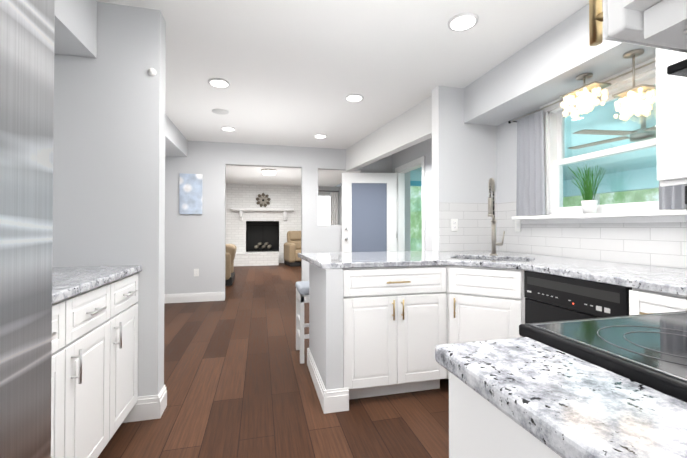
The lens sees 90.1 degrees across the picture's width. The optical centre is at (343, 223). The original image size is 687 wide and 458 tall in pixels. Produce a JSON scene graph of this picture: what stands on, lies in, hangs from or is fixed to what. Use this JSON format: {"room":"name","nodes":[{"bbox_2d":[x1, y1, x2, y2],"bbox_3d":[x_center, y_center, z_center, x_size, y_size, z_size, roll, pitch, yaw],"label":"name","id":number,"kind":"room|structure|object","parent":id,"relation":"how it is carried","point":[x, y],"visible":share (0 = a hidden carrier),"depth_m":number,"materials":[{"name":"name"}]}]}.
{"room":"kitchen","nodes":[
{"label":"kitchen","id":0,"kind":"room"},
{"bbox_2d":[52,2,165,396],"bbox_3d":[-1.621,-0.065,1.985,1.040,2.430,0.130,0,-1,-14],"label":"wall","id":1,"kind":"structure","parent":0,"point":[109,163],"depth_m":2.00,"materials":[{"name":"white paint"}]},
{"bbox_2d":[122,392,163,422],"bbox_3d":[-1.439,1.082,1.940,0.738,0.134,0.016,0,-1,-14],"label":"baseboard","id":2,"kind":"structure","parent":1,"relation":"attached to","point":[150,407],"depth_m":2.00,"materials":[{"name":"white paint"}]},
{"bbox_2d":[148,68,155,75],"bbox_3d":[-1.138,-0.899,2.038,0.044,0.044,0.012,0,-1,-14],"label":"sensor","id":3,"kind":"object","parent":1,"relation":"attached to","point":[151,71],"visible":1,"depth_m":2.03,"materials":[{"name":"white plastic"}]},
{"bbox_2d":[98,263,448,457],"bbox_3d":[0.203,1.212,5.046,9.400,0.060,14.400,0,-1,-14],"label":"floor","id":4,"kind":"structure","parent":0,"point":[238,382],"depth_m":2.20,"materials":[{"name":"brown wood"}]},
{"bbox_2d":[0,0,54,457],"bbox_3d":[-1.015,0.243,0.395,0.824,1.780,0.900,0,-1,-14],"label":"fridge","id":5,"kind":"object","parent":4,"relation":"on","point":[27,28],"visible":1,"depth_m":0.81,"materials":[{"name":"grey metal"}]},
{"bbox_2d":[51,273,137,457],"bbox_3d":[-1.342,0.709,1.377,0.639,0.869,1.164,0,-1,-14],"label":"base cabinet","id":6,"kind":"object","parent":4,"relation":"on","point":[94,384],"visible":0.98,"depth_m":1.47,"materials":[{"name":"white paint"}]},
{"bbox_2d":[52,265,141,303],"bbox_3d":[-1.352,0.256,1.378,0.633,0.035,1.164,0,-1,-14],"label":"countertop","id":7,"kind":"structure","parent":6,"relation":"on","point":[68,282],"depth_m":1.55,"materials":[{"name":"white stone"}]},
{"bbox_2d":[225,244,236,285],"bbox_3d":[-2.627,0.810,6.883,0.888,0.782,0.900,0,-1,-14],"label":"recliner sofa","id":8,"kind":"object","parent":4,"relation":"on","point":[231,249],"visible":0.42,"depth_m":6.59,"materials":[{"name":"beige leather"}]},
{"bbox_2d":[234,252,278,265],"bbox_3d":[-2.648,1.055,10.204,1.400,0.359,0.628,0,-1,-14],"label":"hearth","id":9,"kind":"object","parent":4,"relation":"on","point":[256,258],"visible":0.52,"depth_m":9.93,"materials":[{"name":"white brick"}]},
{"bbox_2d":[284,231,300,266],"bbox_3d":[-1.290,0.730,10.203,0.860,1.011,0.938,0,-1,-24],"label":"recliner","id":10,"kind":"object","parent":4,"relation":"on","point":[292,247],"visible":0.48,"depth_m":9.97,"materials":[{"name":"beige leather"}]},
{"bbox_2d":[296,281,308,363],"bbox_3d":[-0.220,0.849,3.045,0.380,0.625,0.365,0,-1,-14],"label":"counter stool","id":11,"kind":"object","parent":4,"relation":"on","point":[302,292],"visible":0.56,"depth_m":2.85,"materials":[{"name":"white paint"}]},
{"bbox_2d":[342,265,446,398],"bbox_3d":[0.279,0.721,2.500,0.720,0.869,0.644,0,-1,-14],"label":"base cabinet","id":12,"kind":"object","parent":4,"relation":"on","point":[394,328],"visible":0.92,"depth_m":2.22,"materials":[{"name":"white paint"}]},
{"bbox_2d":[298,251,445,268],"bbox_3d":[0.294,0.269,2.657,1.200,0.035,0.885,0,-1,-14],"label":"countertop","id":13,"kind":"structure","parent":12,"relation":"on","point":[330,260],"depth_m":2.36,"materials":[{"name":"white stone"}]},
{"bbox_2d":[445,265,525,378],"bbox_3d":[1.124,0.722,2.633,0.975,0.869,1.075,0,-1,-14],"label":"base cabinet","id":14,"kind":"object","parent":4,"relation":"on","point":[483,303],"visible":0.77,"depth_m":2.19,"materials":[{"name":"white paint"}]},
{"bbox_2d":[410,250,686,295],"bbox_3d":[1.240,0.264,2.131,0.991,0.035,2.355,0,-1,-14],"label":"countertop","id":15,"kind":"structure","parent":14,"relation":"on","point":[669,280],"depth_m":1.89,"materials":[{"name":"white stone"}]},
{"bbox_2d":[488,178,504,255],"bbox_3d":[1.151,-0.048,2.625,0.197,0.598,0.169,0,-1,-14],"label":"spring faucet","id":16,"kind":"object","parent":15,"relation":"on","point":[491,209],"visible":1,"depth_m":2.67,"materials":[{"name":"silver metal"}]},
{"bbox_2d":[449,372,561,457],"bbox_3d":[0.364,0.699,0.364,0.190,0.869,0.632,0,-1,-14],"label":"base cabinet","id":17,"kind":"object","parent":4,"relation":"on","point":[480,426],"visible":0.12,"depth_m":0.55,"materials":[{"name":"white paint"}]},
{"bbox_2d":[435,337,686,457],"bbox_3d":[0.352,0.246,0.372,0.214,0.035,0.643,0,-1,-14],"label":"countertop","id":18,"kind":"structure","parent":17,"relation":"on","point":[562,404],"depth_m":0.45,"materials":[{"name":"white stone"}]},
{"bbox_2d":[524,270,631,323],"bbox_3d":[1.443,0.705,1.846,0.588,0.848,0.594,0,-1,-14],"label":"dishwasher","id":19,"kind":"object","parent":4,"relation":"on","point":[550,298],"visible":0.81,"depth_m":1.77,"materials":[{"name":"black"}]},
{"bbox_2d":[519,311,686,401],"bbox_3d":[0.820,0.673,0.513,0.760,0.924,0.704,0,-1,-14],"label":"range","id":20,"kind":"object","parent":4,"relation":"on","point":[649,350],"visible":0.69,"depth_m":0.61,"materials":[{"name":"black glass"}]},
{"bbox_2d":[629,288,686,314],"bbox_3d":[1.596,0.708,1.287,0.684,0.869,0.550,0,-1,-14],"label":"base cabinet","id":21,"kind":"object","parent":4,"relation":"on","point":[642,301],"visible":0.17,"depth_m":1.39,"materials":[{"name":"white paint"}]},
{"bbox_2d":[164,140,391,293],"bbox_3d":[-0.985,-0.028,5.542,3.960,2.430,0.120,0,-1,-14],"label":"wall","id":22,"kind":"structure","parent":0,"point":[194,241],"depth_m":5.25,"materials":[{"name":"white paint"}]},
{"bbox_2d":[179,173,201,213],"bbox_3d":[-2.291,-0.440,5.149,0.315,0.605,0.031,0,-1,-14],"label":"framed picture","id":23,"kind":"object","parent":22,"relation":"attached to","point":[190,193],"visible":1,"depth_m":5.13},
{"bbox_2d":[164,292,224,302],"bbox_3d":[-2.285,1.115,5.143,0.950,0.134,0.017,0,-1,-14],"label":"baseboard","id":24,"kind":"structure","parent":22,"relation":"attached to","point":[206,296],"depth_m":5.15,"materials":[{"name":"white paint"}]},
{"bbox_2d":[194,269,198,275],"bbox_3d":[-2.218,0.743,5.167,0.070,0.114,0.007,0,-1,-14],"label":"outlet","id":25,"kind":"object","parent":22,"relation":"attached to","point":[196,272],"visible":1,"depth_m":5.17,"materials":[{"name":"white plastic"}]},
{"bbox_2d":[226,184,338,262],"bbox_3d":[-2.745,0.027,10.825,5.440,2.430,0.600,0,-1,-14],"label":"wall","id":26,"kind":"structure","parent":0,"point":[241,236],"depth_m":10.69,"materials":[{"name":"white brick"}]},
{"bbox_2d":[247,225,277,250],"bbox_3d":[-2.556,0.466,10.851,0.942,0.812,0.530,0,-1,-14],"label":"firebox","id":27,"kind":"object","parent":26,"relation":"in","point":[263,246],"visible":1,"depth_m":10.78,"materials":[{"name":"black metal"}]},
{"bbox_2d":[231,208,293,219],"bbox_3d":[-2.465,-0.272,10.483,1.860,0.360,0.198,0,-1,-14],"label":"mantel shelf","id":28,"kind":"object","parent":26,"relation":"attached to","point":[240,210],"visible":1,"depth_m":10.37,"materials":[{"name":"white paint"}]},
{"bbox_2d":[256,193,270,206],"bbox_3d":[-2.469,-0.718,10.544,0.453,0.446,0.052,0,-1,-14],"label":"wall art","id":29,"kind":"object","parent":26,"relation":"attached to","point":[263,199],"visible":1,"depth_m":10.55,"materials":[{"name":"brown metal"}]},
{"bbox_2d":[318,194,329,224],"bbox_3d":[-0.580,-0.241,11.067,0.720,1.390,0.100,0,-1,-14],"label":"window blinds","id":30,"kind":"object","parent":26,"relation":"attached to","point":[323,209],"visible":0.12,"depth_m":11.08,"materials":[{"name":"white"}]},
{"bbox_2d":[309,263,342,389],"bbox_3d":[0.389,0.722,2.595,1.199,0.868,0.740,0,-1,-14],"label":"wall","id":31,"kind":"structure","parent":0,"point":[326,317],"depth_m":2.12,"materials":[{"name":"white paint"}]},
{"bbox_2d":[307,348,348,413],"bbox_3d":[0.381,1.088,2.590,1.216,0.134,0.773,0,-1,-14],"label":"baseboard","id":32,"kind":"structure","parent":31,"relation":"attached to","point":[333,400],"depth_m":2.10,"materials":[{"name":"white paint"}]},
{"bbox_2d":[96,0,588,186],"bbox_3d":[-1.529,-1.297,4.239,5.640,0.080,13.600,0,-1,-14],"label":"ceiling","id":33,"kind":"structure","parent":0,"point":[294,72],"depth_m":2.67,"materials":[{"name":"white paint"}]},
{"bbox_2d":[54,0,96,57],"bbox_3d":[-1.246,-1.131,0.435,0.390,0.329,3.078,0,-1,-14],"label":"soffit beam","id":34,"kind":"structure","parent":33,"relation":"attached to","point":[75,32],"depth_m":1.81,"materials":[{"name":"white paint"}]},
{"bbox_2d":[165,114,187,156],"bbox_3d":[-2.185,-1.138,3.562,0.445,0.249,3.176,0,-1,-14],"label":"soffit","id":35,"kind":"structure","parent":33,"relation":"attached to","point":[176,142],"depth_m":4.54,"materials":[{"name":"white paint"}]},
{"bbox_2d":[208,78,229,87],"bbox_3d":[-1.120,-1.262,3.088,0.183,0.013,0.183,0,-1,-14],"label":"recessed light","id":36,"kind":"object","parent":33,"relation":"in","point":[218,82],"visible":0.94,"depth_m":3.08,"materials":[{"name":"white paint"}]},
{"bbox_2d":[212,109,228,113],"bbox_3d":[-1.386,-1.257,3.859,0.180,0.006,0.180,0,-1,-14],"label":"ceiling vent","id":37,"kind":"object","parent":33,"relation":"in","point":[219,111],"visible":0.98,"depth_m":3.85,"materials":[{"name":"white"}]},
{"bbox_2d":[221,126,234,130],"bbox_3d":[-1.524,-1.247,4.528,0.183,0.013,0.183,0,-1,-14],"label":"recessed light","id":38,"kind":"object","parent":33,"relation":"in","point":[225,128],"visible":0.94,"depth_m":4.49,"materials":[{"name":"white paint"}]},
{"bbox_2d":[261,169,275,174],"bbox_3d":[-1.708,-1.169,7.848,0.340,0.099,0.340,0,-1,-14],"label":"ceiling fixture","id":39,"kind":"object","parent":33,"relation":"attached to","point":[268,171],"visible":1,"depth_m":7.73,"materials":[{"name":"white metal"}]},
{"bbox_2d":[314,134,326,137],"bbox_3d":[-0.330,-1.243,4.897,0.183,0.013,0.183,0,-1,-14],"label":"recessed light","id":40,"kind":"object","parent":33,"relation":"in","point":[320,136],"visible":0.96,"depth_m":4.88,"materials":[{"name":"white paint"}]},
{"bbox_2d":[345,94,362,101],"bbox_3d":[0.109,-1.258,3.441,0.183,0.013,0.183,0,-1,-14],"label":"recessed light","id":41,"kind":"object","parent":33,"relation":"in","point":[354,97],"visible":0.96,"depth_m":3.42,"materials":[{"name":"white paint"}]},
{"bbox_2d":[346,95,431,171],"bbox_3d":[0.525,-1.068,4.527,0.110,0.369,2.605,0,-1,-19],"label":"header beam","id":42,"kind":"structure","parent":33,"relation":"attached to","point":[412,126],"depth_m":4.12,"materials":[{"name":"white paint"}]},
{"bbox_2d":[448,12,477,30],"bbox_3d":[0.755,-1.271,2.170,0.183,0.013,0.183,0,-1,-14],"label":"recessed light","id":43,"kind":"object","parent":33,"relation":"in","point":[463,21],"visible":1,"depth_m":2.15,"materials":[{"name":"white paint"}]},
{"bbox_2d":[464,0,655,125],"bbox_3d":[1.604,-1.114,2.019,0.358,0.329,2.548,0,-1,-14],"label":"soffit","id":44,"kind":"structure","parent":33,"relation":"attached to","point":[551,65],"depth_m":2.35,"materials":[{"name":"white paint"}]},
{"bbox_2d":[560,73,610,119],"bbox_3d":[1.550,-0.824,2.200,0.154,0.246,0.272,0,-1,-14],"label":"crystal chandelier","id":45,"kind":"object","parent":44,"relation":"hanging from","point":[590,92],"visible":1,"depth_m":2.17,"materials":[{"name":"white glass"}]},
{"bbox_2d":[612,49,655,120],"bbox_3d":[1.619,-0.765,1.912,0.133,0.370,0.182,0,-1,-14],"label":"crystal chandelier","id":46,"kind":"object","parent":44,"relation":"hanging from","point":[630,97],"visible":0.96,"depth_m":1.88,"materials":[{"name":"white glass"}]},
{"bbox_2d":[339,171,409,250],"bbox_3d":[0.510,0.005,8.700,0.120,2.430,5.310,0,-1,-14],"label":"wall","id":47,"kind":"structure","parent":0,"point":[407,211],"depth_m":6.13,"materials":[{"name":"white paint"}]},
{"bbox_3d":[-0.576,-1.032,10.973,0.880,0.024,0.024,0,-1,-14],"label":"curtain rod","id":48,"kind":"object","parent":47,"relation":"attached to","visible":0},
{"bbox_2d":[330,192,337,224],"bbox_3d":[-0.294,0.104,11.030,0.260,2.220,0.044,0,-1,-14],"label":"curtain","id":49,"kind":"object","parent":48,"relation":"hanging from","point":[333,208],"visible":0.38,"depth_m":11.04,"materials":[{"name":"white fabric"}]},
{"bbox_2d":[410,170,421,180],"bbox_3d":[1.418,-1.028,6.971,0.780,0.340,0.120,0,-1,-14],"label":"wall","id":50,"kind":"structure","parent":0,"point":[415,175],"depth_m":6.92,"materials":[{"name":"teal paint"}]},
{"bbox_2d":[439,86,496,250],"bbox_3d":[1.163,-0.052,3.271,0.619,2.430,0.110,0,-1,-14],"label":"wall","id":51,"kind":"structure","parent":0,"point":[467,162],"depth_m":3.21,"materials":[{"name":"white paint"}]},
{"bbox_2d":[432,86,438,250],"bbox_3d":[0.857,-0.504,3.201,0.010,1.523,0.113,0,-1,-14],"label":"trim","id":52,"kind":"structure","parent":51,"relation":"attached to","point":[435,168],"depth_m":3.19,"materials":[{"name":"white paint"}]},
{"bbox_2d":[439,202,497,250],"bbox_3d":[1.177,0.032,3.212,0.617,0.449,0.008,0,-1,-14],"label":"tile backsplash","id":53,"kind":"structure","parent":51,"relation":"attached to","point":[473,233],"depth_m":3.20,"materials":[{"name":"white tile"}]},
{"bbox_2d":[451,219,457,230],"bbox_3d":[1.024,0.017,3.166,0.070,0.114,0.007,0,-1,-14],"label":"outlet","id":54,"kind":"object","parent":53,"relation":"attached to","point":[454,224],"visible":1,"depth_m":3.16,"materials":[{"name":"white plastic"}]},
{"bbox_2d":[413,88,656,179],"bbox_3d":[3.061,-0.999,3.562,2.960,0.470,7.520,0,-1,-14],"label":"ceiling","id":55,"kind":"structure","parent":0,"point":[642,153],"depth_m":4.08,"materials":[{"name":"teal paint"}]},
{"bbox_2d":[568,114,655,148],"bbox_3d":[2.744,-0.918,3.184,1.272,0.280,1.283,0,-1,-14],"label":"ceiling fan","id":56,"kind":"object","parent":55,"relation":"hanging from","point":[621,133],"depth_m":3.15,"materials":[{"name":"silver metal"}]},
{"bbox_2d":[392,90,682,268],"bbox_3d":[1.665,-0.057,2.775,0.120,2.430,6.510,0,-1,-14],"label":"wall","id":57,"kind":"structure","parent":0,"point":[506,161],"depth_m":3.27,"materials":[{"name":"white paint"}]},
{"bbox_2d":[395,156,424,250],"bbox_3d":[1.052,0.129,5.249,0.137,2.110,1.050,0,-1,-14],"label":"door frame","id":58,"kind":"structure","parent":57,"relation":"attached to","point":[402,170],"depth_m":5.67,"materials":[{"name":"white paint"}]},
{"bbox_2d":[342,173,396,251],"bbox_3d":[0.425,0.174,5.653,0.890,2.012,0.246,0,-1,-14],"label":"door leaf","id":59,"kind":"structure","parent":58,"relation":"attached to","point":[369,212],"depth_m":5.65,"materials":[{"name":"white paint"}]},
{"bbox_2d":[508,60,655,123],"bbox_3d":[1.658,-0.906,2.405,0.071,0.026,1.359,0,-1,-14],"label":"curtain rod","id":60,"kind":"object","parent":57,"relation":"attached to","point":[509,122],"visible":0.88,"depth_m":2.19,"materials":[{"name":"silver metal"}]},
{"bbox_2d":[516,110,545,215],"bbox_3d":[1.536,-0.479,2.825,0.036,0.825,0.314,0,-1,-14],"label":"curtain","id":61,"kind":"object","parent":60,"relation":"hanging from","point":[530,196],"visible":1,"depth_m":2.80,"materials":[{"name":"grey fabric"}]},
{"bbox_2d":[659,181,686,209],"bbox_3d":[1.779,-0.489,1.827,0.036,0.825,0.182,0,-1,-14],"label":"curtain","id":62,"kind":"object","parent":60,"relation":"hanging from","point":[671,197],"visible":0.1,"depth_m":1.86,"materials":[{"name":"grey"}]},
{"bbox_2d":[497,201,686,268],"bbox_3d":[1.816,0.018,1.881,0.008,0.449,2.879,0,-1,-14],"label":"tile backsplash","id":63,"kind":"structure","parent":57,"relation":"attached to","point":[663,244],"depth_m":2.28,"materials":[{"name":"white tile"}]},
{"bbox_2d":[515,220,520,231],"bbox_3d":[1.530,0.016,3.014,0.012,0.114,0.070,0,-1,-14],"label":"light switch","id":64,"kind":"object","parent":63,"relation":"attached to","point":[517,225],"visible":0.79,"depth_m":3.00,"materials":[{"name":"white plastic"}]},
{"bbox_2d":[512,209,686,223],"bbox_3d":[1.650,-0.033,2.349,0.110,0.063,1.270,0,-1,-14],"label":"shelf","id":65,"kind":"object","parent":57,"relation":"attached to","point":[651,216],"visible":1,"depth_m":2.15,"materials":[{"name":"white paint"}]},
{"bbox_2d":[568,165,605,213],"bbox_3d":[1.607,-0.228,2.299,0.161,0.325,0.210,0,-1,-14],"label":"potted plant","id":66,"kind":"object","parent":65,"relation":"on","point":[589,203],"visible":1,"depth_m":2.28,"materials":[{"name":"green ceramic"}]},
{"bbox_2d":[540,57,686,214],"bbox_3d":[1.776,-0.507,2.282,0.139,0.880,1.030,0,-1,-14],"label":"window","id":67,"kind":"structure","parent":57,"relation":"in","point":[555,160],"depth_m":2.37,"materials":[{"name":"white paint"}]},
{"bbox_2d":[656,48,686,186],"bbox_3d":[1.736,-0.568,1.395,0.380,0.773,0.625,0,-1,-14],"label":"upper cabinet","id":68,"kind":"object","parent":57,"relation":"attached to","point":[671,115],"visible":0.67,"depth_m":1.60,"materials":[{"name":"white paint"}]},
{"bbox_2d":[685,186,686,204],"bbox_3d":[1.762,-0.147,1.523,0.245,0.114,0.270,0,-1,-14],"label":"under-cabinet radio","id":69,"kind":"object","parent":68,"relation":"attached to","point":[686,195],"visible":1,"depth_m":1.62,"materials":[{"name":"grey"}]},
{"bbox_2d":[563,166,658,204],"bbox_3d":[4.450,-0.030,3.891,0.100,2.400,7.520,0,-1,-14],"label":"wall","id":70,"kind":"structure","parent":0,"point":[577,190],"depth_m":5.11,"materials":[{"name":"teal paint"}]},
{"bbox_3d":[1.243,-0.084,0.197,1.919,2.430,0.120,0,-1,-14],"label":"wall","id":71,"kind":"structure","parent":0,"visible":0},
{"bbox_2d":[589,0,686,52],"bbox_3d":[0.815,-0.581,0.353,1.040,0.768,0.372,0,-1,-14],"label":"upper cabinet","id":72,"kind":"object","parent":71,"relation":"attached to","point":[622,21],"visible":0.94,"depth_m":0.36,"materials":[{"name":"white paint"}]},
{"bbox_2d":[644,0,686,76],"bbox_3d":[0.818,-0.199,0.336,0.990,0.060,0.339,0,-1,-14],"label":"range hood","id":73,"kind":"object","parent":72,"relation":"attached to","point":[665,21],"visible":0.94,"depth_m":0.34,"materials":[{"name":"white paint"}]},
{"bbox_3d":[0.893,0.000,6.832,0.300,2.400,0.120,0,-1,-14],"label":"wall","id":74,"kind":"structure","parent":0,"visible":0},
{"bbox_2d":[410,181,421,250],"bbox_3d":[1.420,0.171,6.949,0.780,2.060,0.060,0,-1,-14],"label":"window","id":75,"kind":"structure","parent":74,"relation":"attached to","point":[415,183],"depth_m":6.96,"materials":[{"name":"teal"}]},
{"label":"outside","id":76,"kind":"structure","parent":0,"visible":0},
{"bbox_2d":[410,186,658,250],"bbox_3d":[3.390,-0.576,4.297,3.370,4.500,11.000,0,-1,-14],"label":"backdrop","id":77,"kind":"structure","parent":76,"point":[607,199],"depth_m":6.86,"materials":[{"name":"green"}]}
]}

